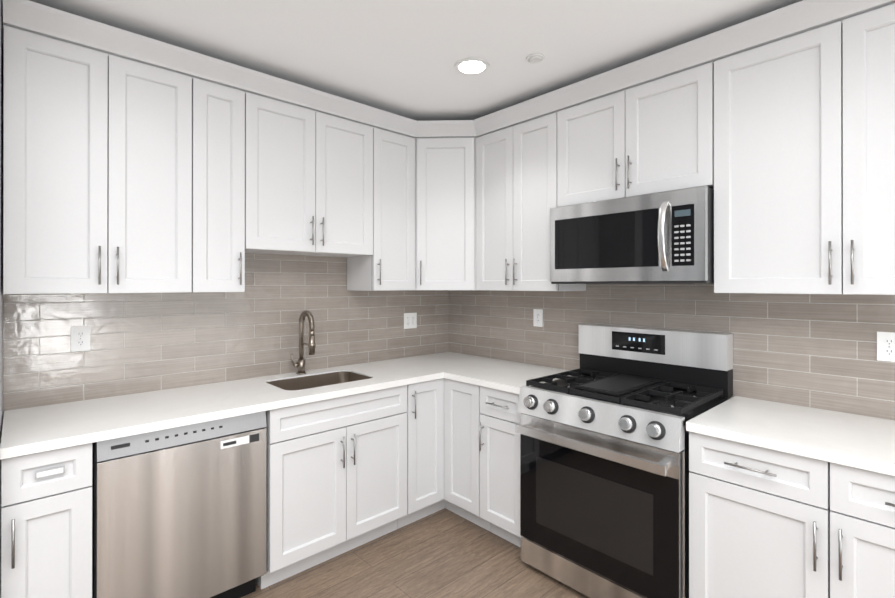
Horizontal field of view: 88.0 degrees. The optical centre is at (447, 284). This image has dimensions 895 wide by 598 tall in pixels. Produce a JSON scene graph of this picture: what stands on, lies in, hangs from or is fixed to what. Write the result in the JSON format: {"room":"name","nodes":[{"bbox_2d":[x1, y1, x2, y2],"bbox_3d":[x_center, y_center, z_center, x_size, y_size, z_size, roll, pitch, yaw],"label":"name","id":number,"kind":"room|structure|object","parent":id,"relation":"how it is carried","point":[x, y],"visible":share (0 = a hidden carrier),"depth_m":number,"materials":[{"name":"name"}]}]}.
{"room":"kitchen","nodes":[
{"label":"kitchen","id":0,"kind":"room"},
{"bbox_2d":[0,0,2,444],"bbox_3d":[-1.718,0.158,1.668,0.154,2.590,0.700,0,0,-43],"label":"wall","id":1,"kind":"structure","parent":0,"point":[1,180],"depth_m":1.83,"materials":[{"name":"paint"}]},
{"bbox_2d":[3,0,894,137],"bbox_3d":[0.056,-1.032,1.572,2.304,0.090,2.664,0,0,-43],"label":"crown molding","id":2,"kind":"structure","parent":1,"relation":"attached to","point":[755,32],"depth_m":2.13,"materials":[{"name":"white paint"}]},
{"bbox_2d":[2,353,2,426],"bbox_3d":[-1.042,0.161,2.854,2.760,2.590,0.120,0,0,-43],"label":"wall","id":3,"kind":"structure","parent":0,"point":[2,389],"depth_m":1.98,"materials":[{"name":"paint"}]},
{"bbox_2d":[3,25,191,293],"bbox_3d":[-1.534,-0.474,2.065,0.643,1.024,0.349,0,0,-43],"label":"upper cabinet","id":4,"kind":"object","parent":3,"relation":"attached to","point":[97,171],"visible":1,"depth_m":1.92,"materials":[{"name":"white paint"}]},
{"bbox_2d":[192,77,244,291],"bbox_3d":[-1.208,-0.473,2.366,0.240,1.024,0.349,0,0,-43],"label":"wall cabinet","id":5,"kind":"object","parent":3,"relation":"attached to","point":[218,187],"visible":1,"depth_m":2.27,"materials":[{"name":"white paint"}]},
{"bbox_2d":[3,253,448,417],"bbox_3d":[-0.941,0.116,2.860,2.604,0.920,0.008,0,0,-43],"label":"wall tile","id":6,"kind":"structure","parent":3,"relation":"attached to","point":[143,342],"depth_m":2.53,"materials":[{"name":"grey tile"}]},
{"bbox_2d":[70,326,89,351],"bbox_3d":[-1.700,0.251,2.146,0.072,0.116,0.007,0,0,-43],"label":"electrical outlet","id":7,"kind":"object","parent":6,"relation":"attached to","point":[80,339],"visible":1,"depth_m":2.14,"materials":[{"name":"white plastic"}]},
{"bbox_2d":[404,313,416,328],"bbox_3d":[-0.278,0.272,3.464,0.118,0.116,0.007,0,0,-43],"label":"outlet","id":8,"kind":"object","parent":6,"relation":"attached to","point":[410,320],"visible":1,"depth_m":3.46,"materials":[{"name":"white plastic"}]},
{"bbox_2d":[244,91,372,256],"bbox_3d":[-0.837,-0.583,2.710,0.768,0.804,0.349,0,0,-43],"label":"upper cabinet","id":9,"kind":"object","parent":3,"relation":"attached to","point":[308,182],"visible":1,"depth_m":2.57,"materials":[{"name":"white paint"}]},
{"bbox_2d":[347,127,414,290],"bbox_3d":[-0.433,-0.472,3.085,0.331,1.024,0.349,0,0,-43],"label":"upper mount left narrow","id":10,"kind":"object","parent":3,"relation":"attached to","point":[388,264],"visible":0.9,"depth_m":2.99,"materials":[{"name":"white paint"}]},
{"bbox_2d":[413,137,477,289],"bbox_3d":[-0.006,-0.472,3.310,0.601,1.024,0.599,0,0,-43],"label":"upper cabinet","id":11,"kind":"object","parent":3,"relation":"attached to","point":[445,213],"visible":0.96,"depth_m":3.09,"materials":[{"name":"white paint"}]},
{"bbox_2d":[2,0,801,120],"bbox_3d":[-0.109,-1.169,0.585,4.720,0.060,4.720,0,0,-43],"label":"ceiling","id":12,"kind":"structure","parent":0,"point":[400,57],"depth_m":2.13,"materials":[{"name":"paint"}]},
{"bbox_2d":[454,58,489,74],"bbox_3d":[0.127,-1.131,2.409,0.184,0.007,0.184,0,0,-43],"label":"recessed light","id":13,"kind":"object","parent":12,"relation":"in","point":[471,66],"visible":1,"depth_m":2.40,"materials":[{"name":"white plastic"}]},
{"bbox_2d":[526,53,544,63],"bbox_3d":[0.441,-1.128,2.321,0.092,0.014,0.092,0,0,-43],"label":"smoke detector","id":14,"kind":"object","parent":12,"relation":"attached to","point":[535,58],"visible":1,"depth_m":2.31,"materials":[{"name":"white plastic"}]},
{"bbox_2d":[241,508,588,597],"bbox_3d":[-0.109,1.482,0.581,4.720,0.060,4.720,0,0,-43],"label":"floor","id":15,"kind":"structure","parent":0,"point":[444,553],"depth_m":2.35,"materials":[{"name":"wood"}]},
{"bbox_2d":[0,443,92,597],"bbox_3d":[-1.581,1.014,1.820,0.245,0.879,0.639,0,0,-43],"label":"base cabinet","id":16,"kind":"object","parent":15,"relation":"on","point":[46,506],"visible":0.94,"depth_m":1.61,"materials":[{"name":"white paint"}]},
{"bbox_2d":[92,411,266,597],"bbox_3d":[-1.259,1.017,2.131,0.634,0.874,0.580,0,0,-43],"label":"dishwasher","id":17,"kind":"object","parent":15,"relation":"on","point":[179,512],"visible":0.94,"depth_m":1.90,"materials":[{"name":"grey metal"}]},
{"bbox_2d":[256,385,406,588],"bbox_3d":[-0.720,1.016,2.618,0.804,0.879,0.639,0,0,-43],"label":"base cabinet","id":18,"kind":"object","parent":15,"relation":"on","point":[336,476],"visible":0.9,"depth_m":2.37,"materials":[{"name":"white paint"}]},
{"bbox_2d":[397,378,490,531],"bbox_3d":[-0.007,1.016,3.098,0.888,0.879,0.904,0,0,-43],"label":"base cabinet","id":19,"kind":"object","parent":15,"relation":"on","point":[443,451],"visible":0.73,"depth_m":2.79,"materials":[{"name":"white paint"}]},
{"bbox_2d":[0,352,499,459],"bbox_3d":[-0.725,0.648,2.622,2.590,0.215,0.630,0,0,-43],"label":"countertop","id":20,"kind":"structure","parent":19,"relation":"on","point":[25,431],"depth_m":2.11,"materials":[{"name":"stone"}]},
{"bbox_2d":[291,310,315,373],"bbox_3d":[-0.856,0.347,2.741,0.102,0.385,0.188,0,0,-43],"label":"faucet","id":21,"kind":"object","parent":20,"relation":"on","point":[300,364],"visible":1,"depth_m":2.77,"materials":[{"name":"silver metal"}]},
{"bbox_2d":[444,360,569,393],"bbox_3d":[0.412,0.558,2.840,0.626,0.035,0.597,0,0,-43],"label":"countertop","id":22,"kind":"structure","parent":19,"relation":"on","point":[503,375],"depth_m":2.81,"materials":[{"name":"stone"}]},
{"bbox_2d":[479,386,520,546],"bbox_3d":[0.500,1.016,2.733,0.639,0.879,0.316,0,0,-43],"label":"base cabinet","id":23,"kind":"object","parent":15,"relation":"on","point":[499,443],"visible":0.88,"depth_m":2.56,"materials":[{"name":"white paint"}]},
{"bbox_2d":[515,324,732,597],"bbox_3d":[0.852,0.847,2.290,0.722,1.215,0.790,0,0,-43],"label":"range","id":24,"kind":"object","parent":15,"relation":"on","point":[604,477],"visible":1,"depth_m":2.12,"materials":[{"name":"metal"}]},
{"bbox_2d":[689,431,894,597],"bbox_3d":[1.454,1.014,1.704,0.639,0.879,0.865,0,0,-43],"label":"base cabinet","id":25,"kind":"object","parent":15,"relation":"on","point":[766,523],"visible":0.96,"depth_m":1.61,"materials":[{"name":"white paint"}]},
{"bbox_2d":[686,396,894,475],"bbox_3d":[1.475,0.556,1.693,0.626,0.035,0.915,0,0,-43],"label":"countertop","id":26,"kind":"structure","parent":25,"relation":"on","point":[857,441],"depth_m":1.72,"materials":[{"name":"stone"}]},
{"bbox_3d":[1.578,0.159,2.146,0.120,2.590,4.720,0,0,-43],"label":"wall","id":27,"kind":"structure","parent":0,"visible":0},
{"bbox_2d":[476,111,585,290],"bbox_3d":[0.506,-0.472,2.943,0.349,1.024,0.631,0,0,-43],"label":"upper cabinet","id":28,"kind":"object","parent":27,"relation":"attached to","point":[516,183],"visible":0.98,"depth_m":2.82,"materials":[{"name":"white paint"}]},
{"bbox_2d":[550,186,713,283],"bbox_3d":[0.957,-0.212,2.382,0.446,0.417,0.790,0,0,-43],"label":"microwave","id":29,"kind":"object","parent":27,"relation":"attached to","point":[667,237],"visible":1,"depth_m":2.20,"materials":[{"name":"grey metal"}]},
{"bbox_2d":[557,61,714,206],"bbox_3d":[0.994,-0.710,2.417,0.349,0.550,0.800,0,0,-43],"label":"upper cabinet","id":30,"kind":"object","parent":27,"relation":"attached to","point":[654,136],"visible":0.92,"depth_m":2.27,"materials":[{"name":"white paint"}]},
{"bbox_2d":[449,284,894,419],"bbox_3d":[1.232,0.115,2.425,0.008,0.920,3.600,0,0,-43],"label":"wall tile","id":31,"kind":"structure","parent":27,"relation":"attached to","point":[818,351],"depth_m":2.22,"materials":[{"name":"grey tile"}]},
{"bbox_2d":[533,309,542,326],"bbox_3d":[0.604,0.224,3.091,0.007,0.116,0.072,0,0,-43],"label":"electrical outlet","id":32,"kind":"object","parent":31,"relation":"attached to","point":[537,317],"visible":1,"depth_m":3.09,"materials":[{"name":"white plastic"}]},
{"bbox_2d":[877,332,894,361],"bbox_3d":[1.760,0.249,1.844,0.007,0.116,0.072,0,0,-43],"label":"outlet","id":33,"kind":"object","parent":31,"relation":"attached to","point":[885,346],"visible":1,"depth_m":1.85,"materials":[{"name":"white plastic"}]},
{"bbox_2d":[714,3,894,294],"bbox_3d":[1.560,-0.474,1.806,0.349,1.024,0.863,0,0,-43],"label":"wall cabinet","id":34,"kind":"object","parent":27,"relation":"attached to","point":[804,162],"visible":1,"depth_m":1.79,"materials":[{"name":"white paint"}]}
]}

